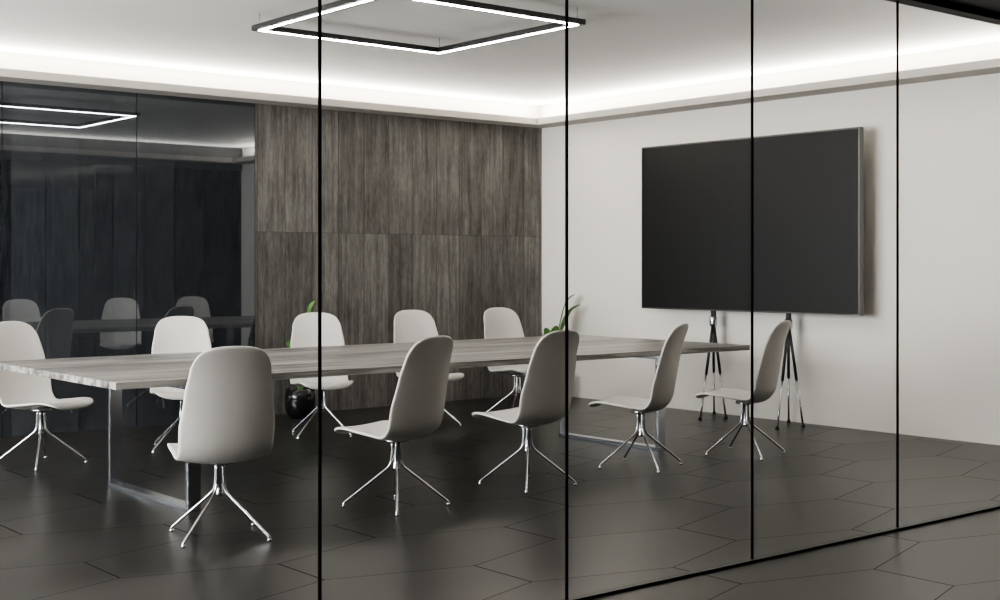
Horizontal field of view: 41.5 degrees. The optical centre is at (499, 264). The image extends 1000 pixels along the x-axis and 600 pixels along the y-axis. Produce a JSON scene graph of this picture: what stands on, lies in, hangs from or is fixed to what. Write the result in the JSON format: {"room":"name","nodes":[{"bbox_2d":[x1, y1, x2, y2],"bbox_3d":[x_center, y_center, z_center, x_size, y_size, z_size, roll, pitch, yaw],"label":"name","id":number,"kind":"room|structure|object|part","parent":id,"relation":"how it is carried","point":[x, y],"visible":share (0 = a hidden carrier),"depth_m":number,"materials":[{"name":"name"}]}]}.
{"room":"office","nodes":[
{"label":"office","id":0,"kind":"room"},
{"bbox_2d":[0,52,539,117],"bbox_3d":[-3.645,-0.165,11.029,10.700,3.100,0.200,0,0,-39],"label":"wall","id":1,"kind":"structure","parent":0,"point":[8,60],"depth_m":12.01,"materials":[{"name":"white paint"}]},
{"bbox_2d":[0,81,1,437],"bbox_3d":[-4.442,-0.045,10.220,1.132,2.860,0.025,0,0,-39],"label":"window","id":2,"kind":"structure","parent":1,"relation":"in","point":[0,81],"depth_m":10.57,"materials":[{"name":"glass"}]},
{"bbox_2d":[2,81,135,437],"bbox_3d":[-3.562,-0.045,10.945,1.132,2.860,0.025,0,0,-39],"label":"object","id":3,"kind":"structure","parent":1,"relation":"in","point":[69,153],"depth_m":10.93,"materials":[{"name":"glass"}]},
{"bbox_2d":[136,93,136,426],"bbox_3d":[-4.883,-0.045,9.862,6.845,2.860,0.025,0,0,-39],"label":"trim","id":4,"kind":"structure","parent":1,"relation":"attached to","point":[136,93],"depth_m":11.30,"materials":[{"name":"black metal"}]},
{"bbox_2d":[137,93,254,426],"bbox_3d":[-2.682,-0.045,11.670,1.132,2.860,0.025,0,0,-39],"label":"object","id":5,"kind":"structure","parent":1,"relation":"in","point":[196,156],"depth_m":11.64,"materials":[{"name":"glass"}]},
{"bbox_2d":[0,68,557,127],"bbox_3d":[-3.486,-1.508,10.836,10.400,0.065,0.300,0,0,-39],"label":"trim","id":6,"kind":"structure","parent":1,"relation":"attached to","point":[8,75],"depth_m":11.72,"materials":[{"name":"paint"}]},
{"bbox_2d":[255,103,541,414],"bbox_3d":[-0.899,-0.045,13.142,3.475,2.860,0.030,0,0,-39],"label":"wall panel","id":7,"kind":"object","parent":1,"relation":"attached to","point":[442,219],"depth_m":12.97,"materials":[{"name":"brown wood"}]},
{"bbox_2d":[318,0,321,599],"bbox_3d":[-0.637,-0.004,4.658,0.010,2.753,0.010,0,0,-39],"label":"trim","id":8,"kind":"structure","parent":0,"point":[319,1],"depth_m":4.66,"materials":[{"name":"black metal"}]},
{"bbox_2d":[0,395,999,599],"bbox_3d":[0.793,1.435,6.114,15.000,0.100,13.430,0,0,-39],"label":"floor","id":9,"kind":"structure","parent":0,"point":[66,534],"depth_m":7.32,"materials":[{"name":"tile"}]},
{"bbox_2d":[0,321,93,470],"bbox_3d":[-3.184,0.890,9.154,0.645,0.989,0.484,0,0,28],"label":"chair","id":10,"kind":"object","parent":9,"relation":"on","point":[19,340],"visible":0.91,"depth_m":9.23,"materials":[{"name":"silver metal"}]},
{"bbox_3d":[-3.348,1.201,9.121,0.295,0.368,0.020,0,0,-14],"label":"leg","id":11,"kind":"part","parent":10,"relation":"part of","materials":[{"name":"silver metal"}]},
{"bbox_3d":[-3.153,1.201,8.999,0.020,0.368,0.295,0,0,-14],"label":"leg","id":12,"kind":"part","parent":10,"relation":"part of","materials":[{"name":"silver metal"}]},
{"bbox_3d":[-3.190,0.998,9.157,0.150,0.031,0.150,0,0,28],"label":"seat mount","id":13,"kind":"part","parent":10,"relation":"part of","materials":[{"name":"silver metal"}]},
{"bbox_3d":[-3.227,1.201,9.315,0.020,0.368,0.295,0,0,-14],"label":"leg","id":14,"kind":"part","parent":10,"relation":"part of","materials":[{"name":"silver metal"}]},
{"bbox_3d":[-3.032,1.201,9.194,0.295,0.368,0.020,0,0,-14],"label":"leg","id":15,"kind":"part","parent":10,"relation":"part of","materials":[{"name":"silver metal"}]},
{"bbox_2d":[150,316,211,453],"bbox_3d":[-2.388,0.890,9.939,0.484,0.989,0.645,0,0,-16],"label":"chair","id":16,"kind":"object","parent":9,"relation":"on","point":[173,334],"visible":0.48,"depth_m":10.17,"materials":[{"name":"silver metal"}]},
{"bbox_3d":[-2.526,1.201,10.034,0.295,0.368,0.020,0,0,32],"label":"leg","id":17,"kind":"part","parent":16,"relation":"part of","materials":[{"name":"silver metal"}]},
{"bbox_3d":[-2.478,1.201,9.809,0.227,0.368,0.200,0,0,-16],"label":"leg","id":18,"kind":"part","parent":16,"relation":"part of","materials":[{"name":"silver metal"}]},
{"bbox_2d":[167,346,274,547],"bbox_3d":[-1.434,0.890,6.733,0.484,0.989,0.645,0,0,-25],"label":"chair","id":19,"kind":"object","parent":9,"relation":"on","point":[227,417],"visible":1,"depth_m":6.52,"materials":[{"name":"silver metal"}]},
{"bbox_3d":[-1.579,1.201,6.793,0.295,0.368,0.020,0,0,23],"label":"leg","id":20,"kind":"part","parent":19,"relation":"part of","materials":[{"name":"silver metal"}]},
{"bbox_3d":[-1.496,1.201,6.578,0.020,0.368,0.295,0,0,23],"label":"leg","id":21,"kind":"part","parent":19,"relation":"part of","materials":[{"name":"silver metal"}]},
{"bbox_3d":[-1.365,1.201,6.875,0.020,0.368,0.295,0,0,23],"label":"leg","id":22,"kind":"part","parent":19,"relation":"part of","materials":[{"name":"silver metal"}]},
{"bbox_3d":[-1.281,1.201,6.662,0.200,0.368,0.227,0,0,-25],"label":"leg","id":23,"kind":"part","parent":19,"relation":"part of","materials":[{"name":"silver metal"}]},
{"bbox_2d":[284,301,314,418],"bbox_3d":[-1.808,0.854,11.938,0.306,1.061,0.309,0,0,-39],"label":"potted plant","id":24,"kind":"object","parent":9,"relation":"on","point":[299,401],"visible":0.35,"depth_m":11.85,"materials":[{"name":"green plant"}]},
{"bbox_3d":[-1.815,1.252,11.954,0.276,0.265,0.276,0,0,-39],"label":"pot","id":25,"kind":"part","parent":24,"relation":"part of","materials":[{"name":"black ceramic"}]},
{"bbox_2d":[290,312,353,439],"bbox_3d":[-1.447,0.890,10.715,0.484,0.989,0.645,0,0,-17],"label":"chair","id":26,"kind":"object","parent":9,"relation":"on","point":[305,326],"visible":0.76,"depth_m":10.91,"materials":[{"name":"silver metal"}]},
{"bbox_3d":[-1.587,1.201,10.807,0.295,0.368,0.020,0,0,31],"label":"leg","id":27,"kind":"part","parent":26,"relation":"part of","materials":[{"name":"silver metal"}]},
{"bbox_3d":[-1.535,1.201,10.584,0.020,0.368,0.295,0,0,31],"label":"leg","id":28,"kind":"part","parent":26,"relation":"part of","materials":[{"name":"silver metal"}]},
{"bbox_3d":[-1.310,1.201,10.636,0.200,0.368,0.227,0,0,-17],"label":"leg","id":29,"kind":"part","parent":26,"relation":"part of","materials":[{"name":"silver metal"}]},
{"bbox_2d":[0,335,749,511],"bbox_3d":[-0.681,1.008,9.493,5.220,0.755,2.000,0,0,-39],"label":"conference table","id":30,"kind":"object","parent":9,"relation":"on","point":[116,374],"visible":0.65,"depth_m":8.52,"materials":[{"name":"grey wood"}]},
{"bbox_3d":[-2.065,1.028,7.822,0.080,0.715,1.100,0,0,-39],"label":"leg frame","id":31,"kind":"part","parent":30,"relation":"part of","materials":[{"name":"metal"}]},
{"bbox_3d":[0.853,1.028,10.226,0.080,0.715,1.100,0,0,-39],"label":"leg frame","id":32,"kind":"part","parent":30,"relation":"part of","materials":[{"name":"metal"}]},
{"bbox_2d":[334,335,452,515],"bbox_3d":[-0.602,0.890,7.574,0.645,0.989,0.484,0,0,36],"label":"chair","id":33,"kind":"object","parent":9,"relation":"on","point":[418,404],"visible":1,"depth_m":7.41,"materials":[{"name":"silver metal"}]},
{"bbox_3d":[-0.758,1.201,7.556,0.295,0.368,0.020,0,0,-6],"label":"leg","id":34,"kind":"part","parent":33,"relation":"part of","materials":[{"name":"silver metal"}]},
{"bbox_3d":[-0.596,0.998,7.570,0.150,0.031,0.150,0,0,36],"label":"seat mount","id":35,"kind":"part","parent":33,"relation":"part of","materials":[{"name":"silver metal"}]},
{"bbox_3d":[-0.582,1.201,7.408,0.020,0.368,0.295,0,0,-6],"label":"leg","id":36,"kind":"part","parent":33,"relation":"part of","materials":[{"name":"silver metal"}]},
{"bbox_3d":[-0.435,1.201,7.584,0.295,0.368,0.020,0,0,-6],"label":"leg","id":37,"kind":"part","parent":33,"relation":"part of","materials":[{"name":"silver metal"}]},
{"bbox_2d":[394,310,463,426],"bbox_3d":[-0.623,0.890,11.397,0.484,0.989,0.645,0,0,-31],"label":"chair","id":38,"kind":"object","parent":9,"relation":"on","point":[409,325],"visible":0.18,"depth_m":11.61,"materials":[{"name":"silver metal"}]},
{"bbox_3d":[-0.472,1.201,11.353,0.295,0.368,0.020,0,0,17],"label":"leg","id":39,"kind":"part","parent":38,"relation":"part of","materials":[{"name":"silver metal"}]},
{"bbox_2d":[484,307,528,411],"bbox_3d":[0.162,0.890,12.044,0.484,0.989,0.645,0,0,-35],"label":"chair","id":40,"kind":"object","parent":9,"relation":"on","point":[499,322],"visible":0.59,"depth_m":12.22,"materials":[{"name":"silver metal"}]},
{"bbox_3d":[0.000,1.201,12.089,0.295,0.368,0.020,0,0,13],"label":"leg","id":41,"kind":"part","parent":40,"relation":"part of","materials":[{"name":"silver metal"}]},
{"bbox_3d":[0.119,1.201,11.892,0.020,0.368,0.295,0,0,13],"label":"leg","id":42,"kind":"part","parent":40,"relation":"part of","materials":[{"name":"silver metal"}]},
{"bbox_3d":[0.158,0.998,12.050,0.150,0.031,0.150,0,0,-35],"label":"seat mount","id":43,"kind":"part","parent":40,"relation":"part of","materials":[{"name":"silver metal"}]},
{"bbox_2d":[472,329,578,493],"bbox_3d":[0.168,0.890,8.297,0.645,0.989,0.484,0,0,44],"label":"chair","id":44,"kind":"object","parent":9,"relation":"on","point":[542,398],"visible":0.95,"depth_m":8.11,"materials":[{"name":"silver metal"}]},
{"bbox_3d":[0.011,1.201,8.301,0.295,0.368,0.020,0,0,2],"label":"leg","id":45,"kind":"part","parent":44,"relation":"part of","materials":[{"name":"silver metal"}]},
{"bbox_3d":[0.165,1.201,8.130,0.020,0.368,0.295,0,0,2],"label":"leg","id":46,"kind":"part","parent":44,"relation":"part of","materials":[{"name":"silver metal"}]},
{"bbox_3d":[0.181,1.201,8.454,0.020,0.368,0.295,0,0,2],"label":"leg","id":47,"kind":"part","parent":44,"relation":"part of","materials":[{"name":"silver metal"}]},
{"bbox_3d":[0.335,1.201,8.284,0.295,0.368,0.020,0,0,2],"label":"leg","id":48,"kind":"part","parent":44,"relation":"part of","materials":[{"name":"silver metal"}]},
{"bbox_2d":[541,294,580,335],"bbox_3d":[0.618,0.844,13.653,0.437,1.081,0.276,0,0,4],"label":"potted plant","id":49,"kind":"object","parent":9,"relation":"on","point":[555,328],"visible":0.23,"depth_m":13.57,"materials":[{"name":"green plant"}]},
{"bbox_2d":[588,323,688,472],"bbox_3d":[0.962,0.890,9.061,0.645,0.989,0.484,0,0,25],"label":"chair","id":50,"kind":"object","parent":9,"relation":"on","point":[664,382],"visible":1,"depth_m":8.92,"materials":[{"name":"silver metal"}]},
{"bbox_3d":[0.812,1.201,9.011,0.227,0.368,0.200,0,0,25],"label":"leg","id":51,"kind":"part","parent":50,"relation":"part of","materials":[{"name":"silver metal"}]},
{"bbox_3d":[0.924,1.201,9.214,0.020,0.368,0.295,0,0,-17],"label":"leg","id":52,"kind":"part","parent":50,"relation":"part of","materials":[{"name":"silver metal"}]},
{"bbox_3d":[0.969,0.998,9.058,0.150,0.031,0.150,0,0,25],"label":"seat mount","id":53,"kind":"part","parent":50,"relation":"part of","materials":[{"name":"silver metal"}]},
{"bbox_3d":[1.014,1.201,8.902,0.020,0.368,0.295,0,0,-17],"label":"leg","id":54,"kind":"part","parent":50,"relation":"part of","materials":[{"name":"silver metal"}]},
{"bbox_3d":[1.124,1.201,9.103,0.295,0.368,0.020,0,0,-17],"label":"leg","id":55,"kind":"part","parent":50,"relation":"part of","materials":[{"name":"silver metal"}]},
{"bbox_2d":[696,320,790,460],"bbox_3d":[1.787,0.890,9.634,0.645,0.989,0.484,0,0,30],"label":"chair","id":56,"kind":"object","parent":9,"relation":"on","point":[766,380],"visible":0.98,"depth_m":9.48,"materials":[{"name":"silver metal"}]},
{"bbox_3d":[1.634,1.201,9.598,0.227,0.368,0.200,0,0,30],"label":"leg","id":57,"kind":"part","parent":56,"relation":"part of","materials":[{"name":"silver metal"}]},
{"bbox_3d":[1.762,1.201,9.790,0.020,0.368,0.295,0,0,-12],"label":"leg","id":58,"kind":"part","parent":56,"relation":"part of","materials":[{"name":"silver metal"}]},
{"bbox_3d":[1.793,0.998,9.631,0.150,0.031,0.150,0,0,30],"label":"seat mount","id":59,"kind":"part","parent":56,"relation":"part of","materials":[{"name":"silver metal"}]},
{"bbox_3d":[1.824,1.201,9.472,0.020,0.368,0.295,0,0,-12],"label":"leg","id":60,"kind":"part","parent":56,"relation":"part of","materials":[{"name":"silver metal"}]},
{"bbox_3d":[1.952,1.201,9.662,0.295,0.368,0.020,0,0,-12],"label":"leg","id":61,"kind":"part","parent":56,"relation":"part of","materials":[{"name":"silver metal"}]},
{"bbox_2d":[698,311,804,429],"bbox_3d":[2.173,0.435,11.650,0.496,1.900,1.175,0,0,-39],"label":"stand","id":62,"kind":"object","parent":9,"relation":"on","point":[713,318],"visible":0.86,"depth_m":11.54,"materials":[{"name":"metal"}]},
{"bbox_3d":[1.829,1.172,11.851,0.018,0.408,0.207,0,0,25],"label":"leg","id":63,"kind":"part","parent":62,"relation":"part of","materials":[{"name":"metal"}]},
{"bbox_3d":[1.915,0.747,12.034,0.026,0.495,0.254,0,0,25],"label":"leg","id":64,"kind":"part","parent":62,"relation":"part of","materials":[{"name":"black metal"}]},
{"bbox_3d":[1.971,0.747,12.166,0.026,0.487,0.080,0,0,14],"label":"leg","id":65,"kind":"part","parent":62,"relation":"part of","materials":[{"name":"black metal"}]},
{"bbox_3d":[1.982,1.172,12.213,0.018,0.402,0.063,0,0,14],"label":"leg","id":66,"kind":"part","parent":62,"relation":"part of","materials":[{"name":"metal"}]},
{"bbox_3d":[1.986,0.747,12.079,0.026,0.490,0.153,0,0,-19],"label":"leg","id":67,"kind":"part","parent":62,"relation":"part of","materials":[{"name":"black metal"}]},
{"bbox_3d":[2.024,1.172,11.972,0.018,0.405,0.123,0,0,-19],"label":"leg","id":68,"kind":"part","parent":62,"relation":"part of","materials":[{"name":"metal"}]},
{"bbox_2d":[641,127,863,315],"bbox_3d":[2.182,-0.358,11.800,0.057,1.555,2.490,0,0,-39],"label":"screen","id":69,"kind":"object","parent":62,"relation":"attached to","point":[809,186],"visible":1,"depth_m":11.65,"materials":[{"name":"black glass"}]},
{"bbox_3d":[2.376,1.172,11.187,0.018,0.408,0.207,0,0,25],"label":"leg","id":70,"kind":"part","parent":62,"relation":"part of","materials":[{"name":"metal"}]},
{"bbox_3d":[2.462,0.747,11.371,0.026,0.495,0.254,0,0,25],"label":"leg","id":71,"kind":"part","parent":62,"relation":"part of","materials":[{"name":"black metal"}]},
{"bbox_3d":[2.518,0.747,11.502,0.026,0.487,0.080,0,0,14],"label":"leg","id":72,"kind":"part","parent":62,"relation":"part of","materials":[{"name":"black metal"}]},
{"bbox_3d":[2.529,1.172,11.549,0.018,0.402,0.063,0,0,14],"label":"leg","id":73,"kind":"part","parent":62,"relation":"part of","materials":[{"name":"metal"}]},
{"bbox_3d":[2.533,0.747,11.415,0.026,0.490,0.153,0,0,-19],"label":"leg","id":74,"kind":"part","parent":62,"relation":"part of","materials":[{"name":"black metal"}]},
{"bbox_3d":[2.571,1.172,11.308,0.018,0.405,0.123,0,0,-19],"label":"leg","id":75,"kind":"part","parent":62,"relation":"part of","materials":[{"name":"metal"}]},
{"bbox_2d":[0,0,999,105],"bbox_3d":[-1.489,-1.765,8.413,10.700,0.100,6.980,0,0,-39],"label":"ceiling","id":76,"kind":"structure","parent":0,"point":[623,47],"depth_m":10.07,"materials":[{"name":"white paint"}]},
{"bbox_2d":[251,0,585,53],"bbox_3d":[-0.563,-1.655,8.885,1.610,0.119,1.610,0,0,-39],"label":"ceiling light","id":77,"kind":"object","parent":76,"relation":"hanging from","point":[274,25],"visible":0.95,"depth_m":8.89,"materials":[{"name":"black metal"}]},
{"bbox_2d":[565,0,567,599],"bbox_3d":[0.274,-0.004,5.408,0.010,2.753,0.010,0,0,-39],"label":"trim","id":78,"kind":"structure","parent":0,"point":[566,1],"depth_m":5.40,"materials":[{"name":"black metal"}]},
{"bbox_2d":[751,0,753,558],"bbox_3d":[1.177,-0.004,6.152,0.010,2.753,0.010,0,0,-39],"label":"trim","id":79,"kind":"structure","parent":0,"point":[752,1],"depth_m":6.15,"materials":[{"name":"black metal"}]},
{"bbox_2d":[540,42,999,444],"bbox_3d":[2.630,-0.165,11.709,0.150,3.100,6.730,0,0,-39],"label":"wall","id":80,"kind":"structure","parent":0,"point":[949,129],"depth_m":11.11,"materials":[{"name":"white paint"}]},
{"bbox_2d":[537,58,999,125],"bbox_3d":[2.456,-1.508,11.566,0.300,0.065,6.130,0,0,-39],"label":"trim","id":81,"kind":"structure","parent":80,"relation":"attached to","point":[989,66],"depth_m":11.35,"materials":[{"name":"paint"}]},
{"bbox_2d":[885,0,999,24],"bbox_3d":[0.708,-1.548,5.746,10.700,0.335,0.090,0,0,-39],"label":"trim","id":82,"kind":"structure","parent":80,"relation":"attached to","point":[940,6],"depth_m":7.17,"materials":[{"name":"black metal"}]},
{"bbox_2d":[560,504,999,599],"bbox_3d":[0.698,1.379,5.758,10.400,0.012,0.040,0,0,-39],"label":"trim","id":83,"kind":"structure","parent":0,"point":[619,589],"depth_m":6.22,"materials":[{"name":"black metal"}]},
{"bbox_2d":[896,1,898,527],"bbox_3d":[2.080,-0.004,6.896,0.010,2.753,0.010,0,0,-39],"label":"trim","id":84,"kind":"structure","parent":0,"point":[897,2],"depth_m":6.89,"materials":[{"name":"black metal"}]},
{"bbox_2d":[942,0,999,13],"bbox_3d":[3.015,-1.465,3.417,15.000,0.100,6.440,0,0,-39],"label":"ceiling","id":85,"kind":"structure","parent":0,"point":[987,5],"depth_m":7.16,"materials":[{"name":"black"}]}
]}

